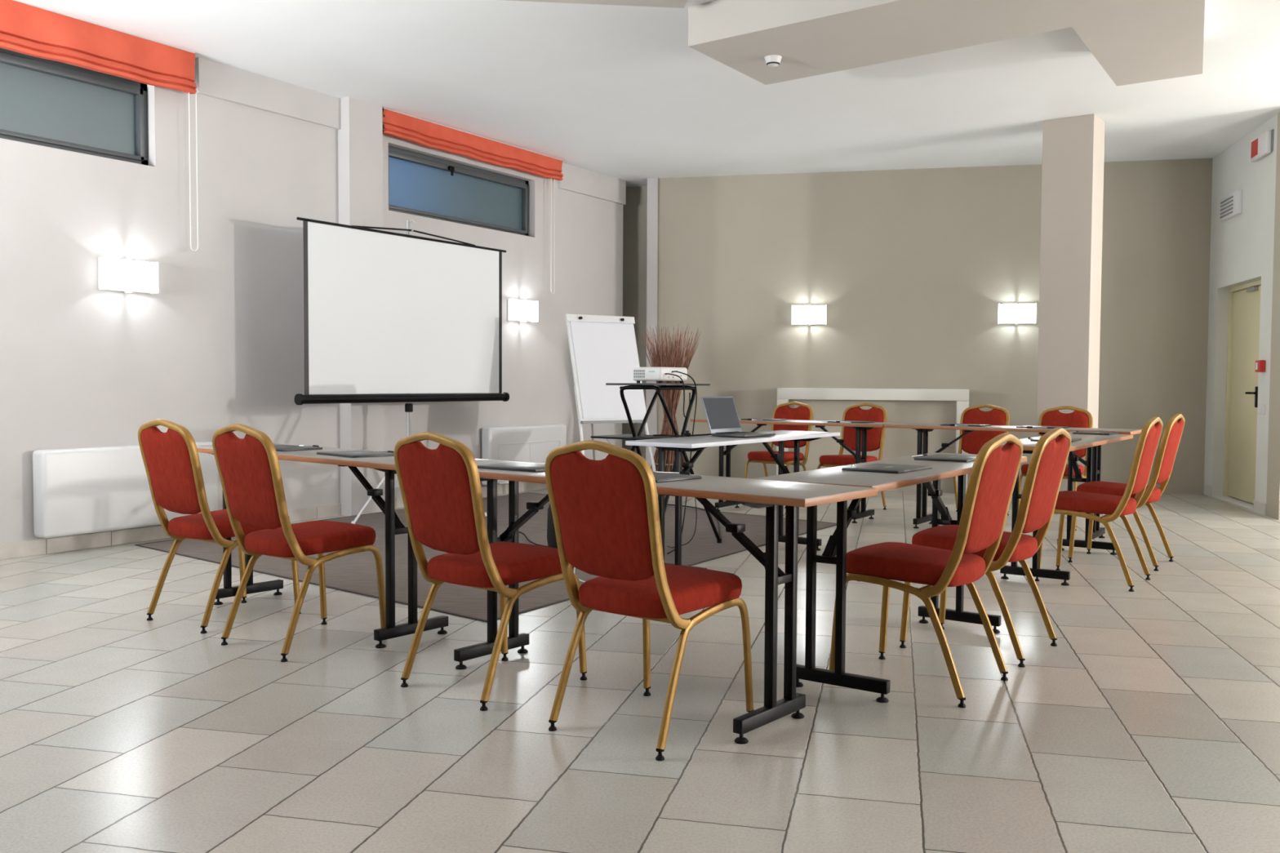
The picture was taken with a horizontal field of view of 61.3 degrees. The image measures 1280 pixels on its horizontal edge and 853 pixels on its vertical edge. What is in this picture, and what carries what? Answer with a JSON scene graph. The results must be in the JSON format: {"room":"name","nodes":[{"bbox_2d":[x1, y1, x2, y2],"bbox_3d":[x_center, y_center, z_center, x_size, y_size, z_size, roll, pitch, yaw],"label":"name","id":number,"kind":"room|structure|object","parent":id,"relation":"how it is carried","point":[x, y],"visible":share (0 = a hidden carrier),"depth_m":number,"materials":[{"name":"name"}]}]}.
{"room":"conference room","nodes":[
{"label":"conference room","id":0,"kind":"room"},
{"bbox_2d":[0,57,622,544],"bbox_3d":[-4.348,-0.856,6.103,0.350,3.365,14.820,2,3,33],"label":"wall","id":1,"kind":"structure","parent":0,"point":[220,344],"depth_m":7.77,"materials":[{"name":"white paint"}]},
{"bbox_2d":[0,48,147,165],"bbox_3d":[-4.007,-2.022,6.458,0.098,0.570,2.260,2,3,33],"label":"window","id":2,"kind":"structure","parent":1,"relation":"in","point":[44,102],"depth_m":6.96,"materials":[{"name":"blue glass"}]},
{"bbox_2d":[0,0,198,251],"bbox_3d":[-3.861,-1.862,6.348,0.152,1.368,2.822,2,3,33],"label":"blind","id":3,"kind":"object","parent":2,"relation":"attached to","point":[26,28],"visible":1,"depth_m":6.87,"materials":[{"name":"fabric"}]},
{"bbox_2d":[32,441,218,538],"bbox_3d":[-3.390,0.400,7.194,0.149,0.545,1.250,2,3,33],"label":"heater","id":4,"kind":"object","parent":1,"relation":"attached to","point":[86,490],"visible":0.61,"depth_m":6.91,"materials":[{"name":"white metal"}]},
{"bbox_2d":[97,256,159,293],"bbox_3d":[-3.394,-1.000,7.167,0.100,0.228,0.370,2,3,33],"label":"wall lamp","id":5,"kind":"object","parent":1,"relation":"attached to","point":[130,275],"visible":1,"depth_m":7.12,"materials":[{"name":"white glass"}]},
{"bbox_2d":[109,257,155,291],"bbox_3d":[-3.361,-1.002,7.146,0.008,0.194,0.320,2,3,33],"label":"diffuser","id":6,"kind":"object","parent":5,"relation":"attached to","point":[130,274],"depth_m":7.14,"materials":[{"name":"white glass"}]},
{"bbox_2d":[195,57,341,129],"bbox_3d":[-2.765,-2.493,8.134,0.035,0.245,1.290,2,3,33],"label":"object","id":7,"kind":"structure","parent":1,"relation":"attached to","point":[214,79],"depth_m":8.06,"materials":[{"name":"white paint"}]},
{"bbox_2d":[0,481,546,559],"bbox_3d":[-4.183,0.781,6.106,0.012,0.095,14.697,2,3,33],"label":"baseboard","id":8,"kind":"structure","parent":1,"relation":"attached to","point":[51,545],"depth_m":7.18,"materials":[{"name":"stone"}]},
{"bbox_2d":[337,96,384,515],"bbox_3d":[-2.288,-0.959,8.866,0.130,3.365,0.360,2,3,33],"label":"column","id":9,"kind":"structure","parent":1,"relation":"attached to","point":[360,136],"depth_m":8.78,"materials":[{"name":"white paint"}]},
{"bbox_2d":[388,145,528,235],"bbox_3d":[-1.676,-2.156,10.057,0.130,0.575,2.000,2,3,33],"label":"window","id":10,"kind":"structure","parent":1,"relation":"in","point":[420,184],"depth_m":10.01,"materials":[{"name":"blue glass"}]},
{"bbox_2d":[382,107,563,293],"bbox_3d":[-1.493,-2.002,10.034,0.152,1.368,2.470,2,3,33],"label":"blind","id":11,"kind":"object","parent":10,"relation":"attached to","point":[420,131],"visible":0.96,"depth_m":9.89,"materials":[{"name":"fabric"}]},
{"bbox_2d":[506,298,538,322],"bbox_3d":[-1.154,-1.141,10.652,0.100,0.228,0.370,2,3,33],"label":"wall lamp","id":12,"kind":"object","parent":1,"relation":"attached to","point":[524,310],"visible":1,"depth_m":10.59,"materials":[{"name":"white glass"}]},
{"bbox_2d":[515,299,536,320],"bbox_3d":[-1.121,-1.143,10.631,0.008,0.194,0.320,2,3,33],"label":"diffuser","id":13,"kind":"object","parent":12,"relation":"attached to","point":[526,310],"depth_m":10.62,"materials":[{"name":"white glass"}]},
{"bbox_2d":[481,423,566,485],"bbox_3d":[-1.136,0.265,10.717,0.133,0.550,1.220,2,3,33],"label":"heater","id":14,"kind":"object","parent":1,"relation":"attached to","point":[520,443],"visible":0.58,"depth_m":10.56,"materials":[{"name":"white metal"}]},
{"bbox_2d":[557,162,626,204],"bbox_3d":[-0.504,-2.616,11.654,0.035,0.265,1.220,2,3,33],"label":"trim","id":15,"kind":"structure","parent":1,"relation":"attached to","point":[577,180],"depth_m":11.62,"materials":[{"name":"white paint"}]},
{"bbox_2d":[622,186,647,460],"bbox_3d":[-0.317,-1.110,12.791,2.200,3.365,0.300,1,2,13],"label":"wall","id":16,"kind":"structure","parent":0,"point":[635,210],"depth_m":12.55,"materials":[{"name":"grey paint"}]},
{"bbox_2d":[0,488,1279,852],"bbox_3d":[1.995,1.000,4.544,22.000,0.150,21.000,0,2,0],"label":"floor","id":17,"kind":"structure","parent":0,"point":[1151,724],"depth_m":3.49,"materials":[{"name":"tile"}]},
{"bbox_2d":[137,418,301,633],"bbox_3d":[-1.944,0.423,4.973,0.452,0.927,0.580,2,3,35],"label":"banquet chair","id":18,"kind":"object","parent":17,"relation":"on","point":[171,459],"visible":0.76,"depth_m":4.78,"materials":[{"name":"red fabric"}]},
{"bbox_2d":[212,423,385,662],"bbox_3d":[-1.427,0.444,4.508,0.452,0.927,0.580,2,3,38],"label":"banquet chair","id":19,"kind":"object","parent":17,"relation":"on","point":[248,468],"visible":0.97,"depth_m":4.35,"materials":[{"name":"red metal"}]},
{"bbox_2d":[196,443,485,648],"bbox_3d":[-1.465,0.503,4.989,1.800,0.770,0.440,2,3,40],"label":"folding table","id":20,"kind":"object","parent":17,"relation":"on","point":[393,526],"visible":0.55,"depth_m":4.57,"materials":[{"name":"black metal"}]},
{"bbox_2d":[274,444,322,451],"bbox_3d":[-1.718,0.103,5.186,0.310,0.010,0.230,2,3,36],"label":"document folder","id":21,"kind":"object","parent":20,"relation":"on","point":[278,447],"visible":0.76,"depth_m":5.14,"materials":[{"name":"black"}]},
{"bbox_2d":[300,444,319,447],"bbox_3d":[-1.626,0.097,5.298,0.138,0.013,0.010,2,3,33],"label":"ballpoint pen","id":22,"kind":"object","parent":20,"relation":"on","point":[316,446],"visible":0.5,"depth_m":5.28,"materials":[{"name":"silver metal"}]},
{"bbox_2d":[316,449,394,457],"bbox_3d":[-1.257,0.122,4.801,0.310,0.010,0.230,3,3,44],"label":"document folder","id":23,"kind":"object","parent":20,"relation":"on","point":[350,454],"visible":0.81,"depth_m":4.75,"materials":[{"name":"black"}]},
{"bbox_2d":[375,450,394,453],"bbox_3d":[-1.165,0.115,4.913,0.138,0.013,0.010,2,3,41],"label":"ballpoint pen","id":24,"kind":"object","parent":20,"relation":"on","point":[389,451],"visible":0.6,"depth_m":4.89,"materials":[{"name":"silver metal"}]},
{"bbox_2d":[134,492,836,622],"bbox_3d":[-0.899,0.773,7.796,3.463,0.006,4.611,2,3,33],"label":"rug","id":25,"kind":"object","parent":17,"relation":"on","point":[355,573],"visible":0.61,"depth_m":6.80,"materials":[{"name":"grey carpet"}]},
{"bbox_2d":[293,217,509,524],"bbox_3d":[-1.891,-0.466,8.726,2.197,2.386,0.875,-2,3,-41],"label":"projection screen","id":26,"kind":"object","parent":25,"relation":"on","point":[418,318],"visible":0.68,"depth_m":8.49,"materials":[{"name":"white fabric"}]},
{"bbox_2d":[518,531,547,546],"bbox_3d":[-0.760,0.785,7.385,0.206,0.008,0.936,-1,3,-26],"label":"cable","id":27,"kind":"object","parent":25,"relation":"on","point":[518,531],"visible":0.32,"depth_m":7.38,"materials":[{"name":"black plastic"}]},
{"bbox_2d":[546,503,557,548],"bbox_3d":[-0.383,0.599,6.580,0.370,0.450,0.370,0,2,0],"label":"waste bin","id":28,"kind":"object","parent":25,"relation":"on","point":[551,535],"visible":0.11,"depth_m":6.48,"materials":[{"name":"black plastic"}]},
{"bbox_2d":[564,314,657,494],"bbox_3d":[-0.325,-0.123,9.320,0.764,1.669,0.805,-1,3,-33],"label":"flipchart","id":29,"kind":"object","parent":25,"relation":"on","point":[603,349],"visible":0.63,"depth_m":9.21,"materials":[{"name":"white paper"}]},
{"bbox_2d":[580,419,648,423],"bbox_3d":[-0.212,-0.041,9.145,0.655,0.024,0.057,-1,3,-33],"label":"tray","id":30,"kind":"object","parent":29,"relation":"on","point":[582,421],"depth_m":9.09,"materials":[{"name":"grey metal"}]},
{"bbox_2d":[591,382,721,542],"bbox_3d":[0.055,0.254,7.254,0.681,1.089,0.800,2,3,37],"label":"stand","id":31,"kind":"object","parent":25,"relation":"on","point":[633,436],"visible":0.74,"depth_m":7.15,"materials":[{"name":"black metal"}]},
{"bbox_2d":[591,434,675,439],"bbox_3d":[0.000,0.073,7.289,0.540,0.014,0.400,2,3,37],"label":"shelf","id":32,"kind":"object","parent":31,"relation":"attached to","point":[627,437],"depth_m":7.20,"materials":[{"name":"black metal"}]},
{"bbox_2d":[605,382,710,385],"bbox_3d":[0.122,-0.281,7.202,0.500,0.014,0.500,2,3,37],"label":"tray","id":33,"kind":"object","parent":31,"relation":"on","point":[606,384],"depth_m":7.04,"materials":[{"name":"black metal"}]},
{"bbox_2d":[632,367,687,383],"bbox_3d":[0.122,-0.340,7.170,0.272,0.105,0.312,2,3,37],"label":"projector","id":34,"kind":"object","parent":31,"relation":"on","point":[639,374],"visible":0.97,"depth_m":7.05,"materials":[{"name":"white plastic"}]},
{"bbox_2d":[633,369,644,377],"bbox_3d":[-0.005,-0.345,7.071,0.087,0.052,0.002,2,3,37],"label":"vent grille","id":35,"kind":"object","parent":34,"relation":"attached to","point":[638,371],"depth_m":7.07,"materials":[{"name":"white plastic"}]},
{"bbox_2d":[664,373,690,417],"bbox_3d":[0.243,-0.202,6.991,0.173,0.287,0.094,0,2,0],"label":"power cable","id":36,"kind":"object","parent":34,"relation":"attached to","point":[664,373],"visible":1,"depth_m":6.97,"materials":[{"name":"black plastic"}]},
{"bbox_2d":[666,370,697,554],"bbox_3d":[0.216,0.220,6.972,0.150,1.159,0.356,2,3,33],"label":"cable","id":37,"kind":"object","parent":34,"relation":"attached to","point":[673,371],"visible":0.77,"depth_m":7.04,"materials":[{"name":"black plastic"}]},
{"bbox_2d":[666,472,697,547],"bbox_3d":[0.295,0.550,7.091,0.204,0.488,0.125,-1,3,-26],"label":"cable","id":38,"kind":"object","parent":31,"relation":"hanging from","point":[691,473],"visible":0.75,"depth_m":7.11,"materials":[{"name":"black rubber"}]},
{"bbox_2d":[666,503,720,537],"bbox_3d":[0.508,0.743,8.573,0.349,0.012,2.377,0,2,-10],"label":"cable","id":39,"kind":"object","parent":25,"relation":"on","point":[668,504],"visible":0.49,"depth_m":9.30,"materials":[{"name":"black rubber"}]},
{"bbox_2d":[394,431,586,711],"bbox_3d":[-0.546,0.474,3.897,0.452,0.927,0.580,2,3,40],"label":"banquet chair","id":40,"kind":"object","parent":17,"relation":"on","point":[441,490],"visible":0.96,"depth_m":3.73,"materials":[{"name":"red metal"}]},
{"bbox_2d":[544,440,754,760],"bbox_3d":[0.025,0.496,3.429,0.452,0.927,0.580,2,3,38],"label":"banquet chair","id":41,"kind":"object","parent":17,"relation":"on","point":[606,513],"visible":0.97,"depth_m":3.26,"materials":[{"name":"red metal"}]},
{"bbox_2d":[453,459,877,744],"bbox_3d":[-0.081,0.558,3.833,1.800,0.770,0.440,2,3,40],"label":"folding table","id":42,"kind":"object","parent":17,"relation":"on","point":[769,495],"visible":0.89,"depth_m":3.49,"materials":[{"name":"black metal"}]},
{"bbox_2d":[477,462,545,471],"bbox_3d":[-0.444,0.154,4.122,0.310,0.010,0.230,2,3,34],"label":"document folder","id":43,"kind":"object","parent":42,"relation":"on","point":[515,466],"visible":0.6,"depth_m":4.07,"materials":[{"name":"black"}]},
{"bbox_2d":[657,471,689,475],"bbox_3d":[0.114,0.166,3.844,0.138,0.013,0.010,2,3,28],"label":"ballpoint pen","id":44,"kind":"object","parent":42,"relation":"on","point":[679,473],"visible":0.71,"depth_m":3.83,"materials":[{"name":"silver metal"}]},
{"bbox_2d":[653,471,702,482],"bbox_3d":[0.022,0.172,3.733,0.310,0.010,0.230,2,3,43],"label":"document folder","id":45,"kind":"object","parent":42,"relation":"on","point":[659,477],"visible":0.5,"depth_m":3.67,"materials":[{"name":"black plastic"}]},
{"bbox_2d":[640,325,700,471],"bbox_3d":[0.307,-0.191,10.906,0.601,1.689,0.570,1,2,8],"label":"bundle","id":46,"kind":"object","parent":17,"relation":"on","point":[671,397],"visible":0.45,"depth_m":10.83,"materials":[{"name":"brown plant"}]},
{"bbox_2d":[625,430,839,568],"bbox_3d":[0.624,0.444,6.601,0.440,0.770,1.800,2,3,36],"label":"folding table","id":47,"kind":"object","parent":17,"relation":"on","point":[694,443],"visible":0.62,"depth_m":6.17,"materials":[{"name":"laminate"}]},
{"bbox_2d":[653,433,711,436],"bbox_3d":[0.308,0.048,6.539,0.451,0.019,0.113,-1,3,-21],"label":"cable","id":48,"kind":"object","parent":47,"relation":"on","point":[707,433],"visible":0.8,"depth_m":6.51,"materials":[{"name":"black rubber"}]},
{"bbox_2d":[684,430,690,436],"bbox_3d":[0.285,0.042,6.497,0.040,0.036,0.030,0,2,0],"label":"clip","id":49,"kind":"object","parent":47,"relation":"on","point":[686,433],"visible":1,"depth_m":6.48,"materials":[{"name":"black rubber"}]},
{"bbox_2d":[701,396,775,437],"bbox_3d":[0.599,-0.062,6.570,0.325,0.235,0.330,2,3,40],"label":"laptop","id":50,"kind":"object","parent":47,"relation":"on","point":[721,412],"visible":1,"depth_m":6.61,"materials":[{"name":"grey metal"}]},
{"bbox_2d":[742,401,813,508],"bbox_3d":[1.272,0.241,9.806,0.452,0.927,0.580,2,3,35],"label":"banquet chair","id":51,"kind":"object","parent":17,"relation":"on","point":[805,411],"visible":0.64,"depth_m":9.89,"materials":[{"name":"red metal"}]},
{"bbox_2d":[690,417,901,523],"bbox_3d":[1.276,0.345,8.993,1.760,0.785,0.440,2,3,35],"label":"folding table","id":52,"kind":"object","parent":17,"relation":"on","point":[819,424],"visible":0.7,"depth_m":8.67,"materials":[{"name":"black metal"}]},
{"bbox_2d":[741,417,786,421],"bbox_3d":[1.048,-0.060,9.140,0.310,0.010,0.230,2,3,39],"label":"document folder","id":53,"kind":"object","parent":52,"relation":"on","point":[771,420],"visible":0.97,"depth_m":9.09,"materials":[{"name":"black"}]},
{"bbox_2d":[827,420,875,423],"bbox_3d":[1.698,-0.037,8.677,0.310,0.010,0.230,2,3,36],"label":"document folder","id":54,"kind":"object","parent":52,"relation":"on","point":[834,421],"visible":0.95,"depth_m":8.62,"materials":[{"name":"black"}]},
{"bbox_2d":[817,403,887,511],"bbox_3d":[1.844,0.262,9.357,0.452,0.927,0.580,2,3,35],"label":"banquet chair","id":55,"kind":"object","parent":17,"relation":"on","point":[875,436],"visible":0.51,"depth_m":9.44,"materials":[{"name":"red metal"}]},
{"bbox_2d":[776,387,968,492],"bbox_3d":[2.417,0.126,11.298,1.910,1.045,0.620,1,2,13],"label":"mantelpiece","id":56,"kind":"object","parent":17,"relation":"on","point":[918,406],"visible":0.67,"depth_m":11.04,"materials":[{"name":"white paint"}]},
{"bbox_2d":[777,387,968,400],"bbox_3d":[2.420,-0.338,11.279,1.910,0.115,0.620,1,2,13],"label":"mantel shelf","id":57,"kind":"object","parent":56,"relation":"attached to","point":[783,393],"depth_m":10.99,"materials":[{"name":"white paint"}]},
{"bbox_2d":[752,452,1026,702],"bbox_3d":[1.075,0.543,4.340,0.440,0.770,1.780,2,3,35],"label":"folding table","id":58,"kind":"object","parent":17,"relation":"on","point":[836,545],"visible":0.81,"depth_m":3.87,"materials":[{"name":"black metal"}]},
{"bbox_2d":[841,463,932,473],"bbox_3d":[0.950,0.160,4.143,0.230,0.010,0.310,2,3,38],"label":"document folder","id":59,"kind":"object","parent":58,"relation":"on","point":[875,468],"visible":1,"depth_m":4.09,"materials":[{"name":"black plastic"}]},
{"bbox_2d":[911,453,927,457],"bbox_3d":[1.247,0.131,4.819,0.010,0.013,0.138,2,3,42],"label":"ballpoint pen","id":60,"kind":"object","parent":58,"relation":"on","point":[922,455],"visible":0.8,"depth_m":4.81,"materials":[{"name":"silver metal"}]},
{"bbox_2d":[914,453,976,462],"bbox_3d":[1.366,0.138,4.737,0.230,0.010,0.310,2,3,33],"label":"document folder","id":61,"kind":"object","parent":58,"relation":"on","point":[937,457],"visible":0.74,"depth_m":4.66,"materials":[{"name":"black"}]},
{"bbox_2d":[829,433,1022,707],"bbox_3d":[1.059,0.480,3.958,0.580,0.927,0.452,2,3,37],"label":"banquet chair","id":62,"kind":"object","parent":17,"relation":"on","point":[994,472],"visible":0.92,"depth_m":3.82,"materials":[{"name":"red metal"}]},
{"bbox_2d":[940,404,1009,515],"bbox_3d":[2.788,0.282,8.987,0.452,0.927,0.580,2,3,35],"label":"banquet chair","id":63,"kind":"object","parent":17,"relation":"on","point":[971,442],"visible":0.34,"depth_m":9.15,"materials":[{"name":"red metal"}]},
{"bbox_2d":[899,427,1071,667],"bbox_3d":[1.447,0.460,4.486,0.580,0.927,0.452,2,3,37],"label":"banquet chair","id":64,"kind":"object","parent":17,"relation":"on","point":[1050,455],"visible":0.77,"depth_m":4.32,"materials":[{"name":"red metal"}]},
{"bbox_2d":[883,422,1142,539],"bbox_3d":[2.712,0.395,7.969,1.760,0.785,0.440,2,3,35],"label":"folding table","id":65,"kind":"object","parent":17,"relation":"on","point":[922,517],"visible":0.62,"depth_m":7.99,"materials":[{"name":"black metal"}]},
{"bbox_2d":[950,424,968,426],"bbox_3d":[2.372,-0.009,8.018,0.138,0.013,0.010,2,3,35],"label":"ballpoint pen","id":66,"kind":"object","parent":65,"relation":"on","point":[950,424],"visible":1,"depth_m":8.02,"materials":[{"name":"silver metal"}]},
{"bbox_2d":[940,423,991,426],"bbox_3d":[2.455,-0.011,8.137,0.310,0.010,0.230,2,3,35],"label":"document folder","id":67,"kind":"object","parent":65,"relation":"on","point":[944,424],"visible":0.95,"depth_m":8.07,"materials":[{"name":"black"}]},
{"bbox_2d":[1026,426,1046,428],"bbox_3d":[2.830,0.006,7.692,0.138,0.013,0.010,2,3,28],"label":"ballpoint pen","id":68,"kind":"object","parent":65,"relation":"on","point":[1028,427],"visible":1,"depth_m":7.69,"materials":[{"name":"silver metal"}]},
{"bbox_2d":[1016,425,1069,428],"bbox_3d":[2.913,0.005,7.810,0.310,0.010,0.230,2,3,36],"label":"document folder","id":69,"kind":"object","parent":65,"relation":"on","point":[1024,426],"visible":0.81,"depth_m":7.79,"materials":[{"name":"black"}]},
{"bbox_2d":[1017,405,1093,530],"bbox_3d":[3.268,0.306,8.468,0.452,0.927,0.580,2,3,35],"label":"banquet chair","id":70,"kind":"object","parent":17,"relation":"on","point":[1079,418],"visible":0.45,"depth_m":8.58,"materials":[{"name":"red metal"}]},
{"bbox_2d":[1000,432,1133,585],"bbox_3d":[2.569,0.461,6.535,0.440,0.770,1.800,2,3,34],"label":"folding table","id":71,"kind":"object","parent":17,"relation":"on","point":[1088,441],"visible":0.49,"depth_m":6.47,"materials":[{"name":"black metal"}]},
{"bbox_2d":[1030,437,1081,442],"bbox_3d":[2.442,0.078,6.333,0.230,0.010,0.310,2,3,31],"label":"document folder","id":72,"kind":"object","parent":71,"relation":"on","point":[1073,440],"visible":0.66,"depth_m":6.26,"materials":[{"name":"black"}]},
{"bbox_2d":[1072,431,1120,435],"bbox_3d":[3.064,0.044,7.237,0.230,0.010,0.310,2,3,37],"label":"document folder","id":73,"kind":"object","parent":71,"relation":"on","point":[1094,433],"visible":1,"depth_m":7.15,"materials":[{"name":"black"}]},
{"bbox_2d":[1034,416,1162,591],"bbox_3d":[2.573,0.403,6.030,0.580,0.927,0.452,2,3,36],"label":"banquet chair","id":74,"kind":"object","parent":17,"relation":"on","point":[1072,503],"visible":0.9,"depth_m":5.88,"materials":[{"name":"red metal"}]},
{"bbox_2d":[1067,413,1185,571],"bbox_3d":[3.016,0.379,6.669,0.580,0.927,0.452,2,3,37],"label":"banquet chair","id":75,"kind":"object","parent":17,"relation":"on","point":[1173,430],"visible":0.77,"depth_m":6.53,"materials":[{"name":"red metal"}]},
{"bbox_2d":[17,0,1279,186],"bbox_3d":[2.013,-2.537,4.399,22.000,0.200,21.000,0,2,0],"label":"ceiling","id":76,"kind":"structure","parent":0,"point":[618,91],"depth_m":8.22,"materials":[{"name":"paint"}]},
{"bbox_2d":[506,0,687,8],"bbox_3d":[-0.437,-2.470,5.668,1.528,0.065,1.200,0,2,-6],"label":"trim","id":77,"kind":"structure","parent":76,"relation":"attached to","point":[659,3],"depth_m":6.26,"materials":[{"name":"paint"}]},
{"bbox_2d":[657,158,1213,493],"bbox_3d":[3.079,-1.042,11.576,5.840,3.365,0.301,1,2,13],"label":"wall","id":78,"kind":"structure","parent":0,"point":[912,269],"depth_m":11.42,"materials":[{"name":"beige paint"}]},
{"bbox_2d":[645,177,658,466],"bbox_3d":[0.166,-1.083,12.203,0.120,3.365,0.340,1,2,13],"label":"trim","id":79,"kind":"structure","parent":78,"relation":"attached to","point":[652,183],"depth_m":12.02,"materials":[{"name":"white paint"}]},
{"bbox_2d":[791,304,826,325],"bbox_3d":[1.824,-1.202,11.644,0.370,0.228,0.100,1,2,13],"label":"wall lamp","id":80,"kind":"object","parent":78,"relation":"attached to","point":[809,314],"visible":1,"depth_m":11.60,"materials":[{"name":"white glass"}]},
{"bbox_2d":[689,473,1182,493],"bbox_3d":[2.852,0.597,11.532,5.420,0.090,0.014,1,2,13],"label":"baseboard","id":81,"kind":"structure","parent":78,"relation":"attached to","point":[1170,488],"depth_m":11.28,"materials":[{"name":"beige tile"}]},
{"bbox_2d":[997,302,1036,324],"bbox_3d":[3.905,-1.167,11.182,0.370,0.228,0.100,1,2,13],"label":"wall lamp","id":82,"kind":"object","parent":78,"relation":"attached to","point":[1016,313],"visible":1,"depth_m":11.14,"materials":[{"name":"white glass"}]},
{"bbox_2d":[688,0,1204,86],"bbox_3d":[2.075,-2.412,6.652,2.807,0.235,2.454,2,3,34],"label":"ceiling","id":83,"kind":"structure","parent":0,"point":[1134,42],"depth_m":6.27,"materials":[{"name":"paint"}]},
{"bbox_2d":[764,54,782,66],"bbox_3d":[0.831,-2.278,6.739,0.110,0.052,0.110,0,2,0],"label":"smoke detector","id":84,"kind":"object","parent":83,"relation":"attached to","point":[771,60],"visible":1,"depth_m":6.71,"materials":[{"name":"white plastic"}]},
{"bbox_2d":[1036,113,1105,513],"bbox_3d":[3.731,-0.949,9.368,0.420,3.365,0.360,2,3,36],"label":"column","id":85,"kind":"structure","parent":0,"point":[1073,147],"depth_m":9.21,"materials":[{"name":"paint"}]},
{"bbox_2d":[1204,114,1277,503],"bbox_3d":[5.760,-0.975,10.277,0.350,3.365,2.560,1,2,13],"label":"wall","id":86,"kind":"structure","parent":0,"point":[1242,246],"depth_m":9.94,"materials":[{"name":"white paint"}]},
{"bbox_2d":[1220,189,1242,221],"bbox_3d":[5.529,-2.065,10.101,0.053,0.215,0.500,1,2,13],"label":"air vent","id":87,"kind":"object","parent":86,"relation":"in","point":[1231,206],"visible":1,"depth_m":10.02,"materials":[{"name":"white plastic"}]},
{"bbox_2d":[1204,484,1266,515],"bbox_3d":[5.488,0.669,9.993,0.010,0.100,1.760,1,2,13],"label":"baseboard","id":88,"kind":"structure","parent":86,"relation":"attached to","point":[1259,507],"depth_m":9.34,"materials":[{"name":"grey"}]},
{"bbox_2d":[1212,280,1261,511],"bbox_3d":[5.622,-0.302,9.960,0.240,2.045,1.250,1,2,13],"label":"door","id":89,"kind":"structure","parent":86,"relation":"in","point":[1244,300],"depth_m":10.18,"materials":[{"name":"paint"}]},
{"bbox_2d":[1255,360,1265,372],"bbox_3d":[5.316,-0.518,9.251,0.053,0.100,0.110,1,2,13],"label":"button","id":90,"kind":"object","parent":86,"relation":"attached to","point":[1260,364],"visible":1,"depth_m":9.20,"materials":[{"name":"red plastic"}]},
{"bbox_2d":[1258,404,1265,414],"bbox_3d":[5.329,-0.145,9.248,0.017,0.084,0.120,1,2,13],"label":"light switch","id":91,"kind":"object","parent":86,"relation":"attached to","point":[1262,407],"visible":1,"depth_m":9.22,"materials":[{"name":"white plastic"}]},
{"bbox_2d":[1250,128,1274,162],"bbox_3d":[5.349,-2.413,9.289,0.058,0.195,0.415,1,2,13],"label":"exit sign","id":92,"kind":"object","parent":86,"relation":"attached to","point":[1262,145],"visible":1,"depth_m":9.21,"materials":[{"name":"white plastic"}]},
{"bbox_2d":[1266,112,1279,519],"bbox_3d":[8.787,-0.872,8.133,7.200,3.365,0.300,1,2,13],"label":"wall","id":93,"kind":"structure","parent":0,"point":[1273,498],"depth_m":8.97,"materials":[{"name":"white paint"}]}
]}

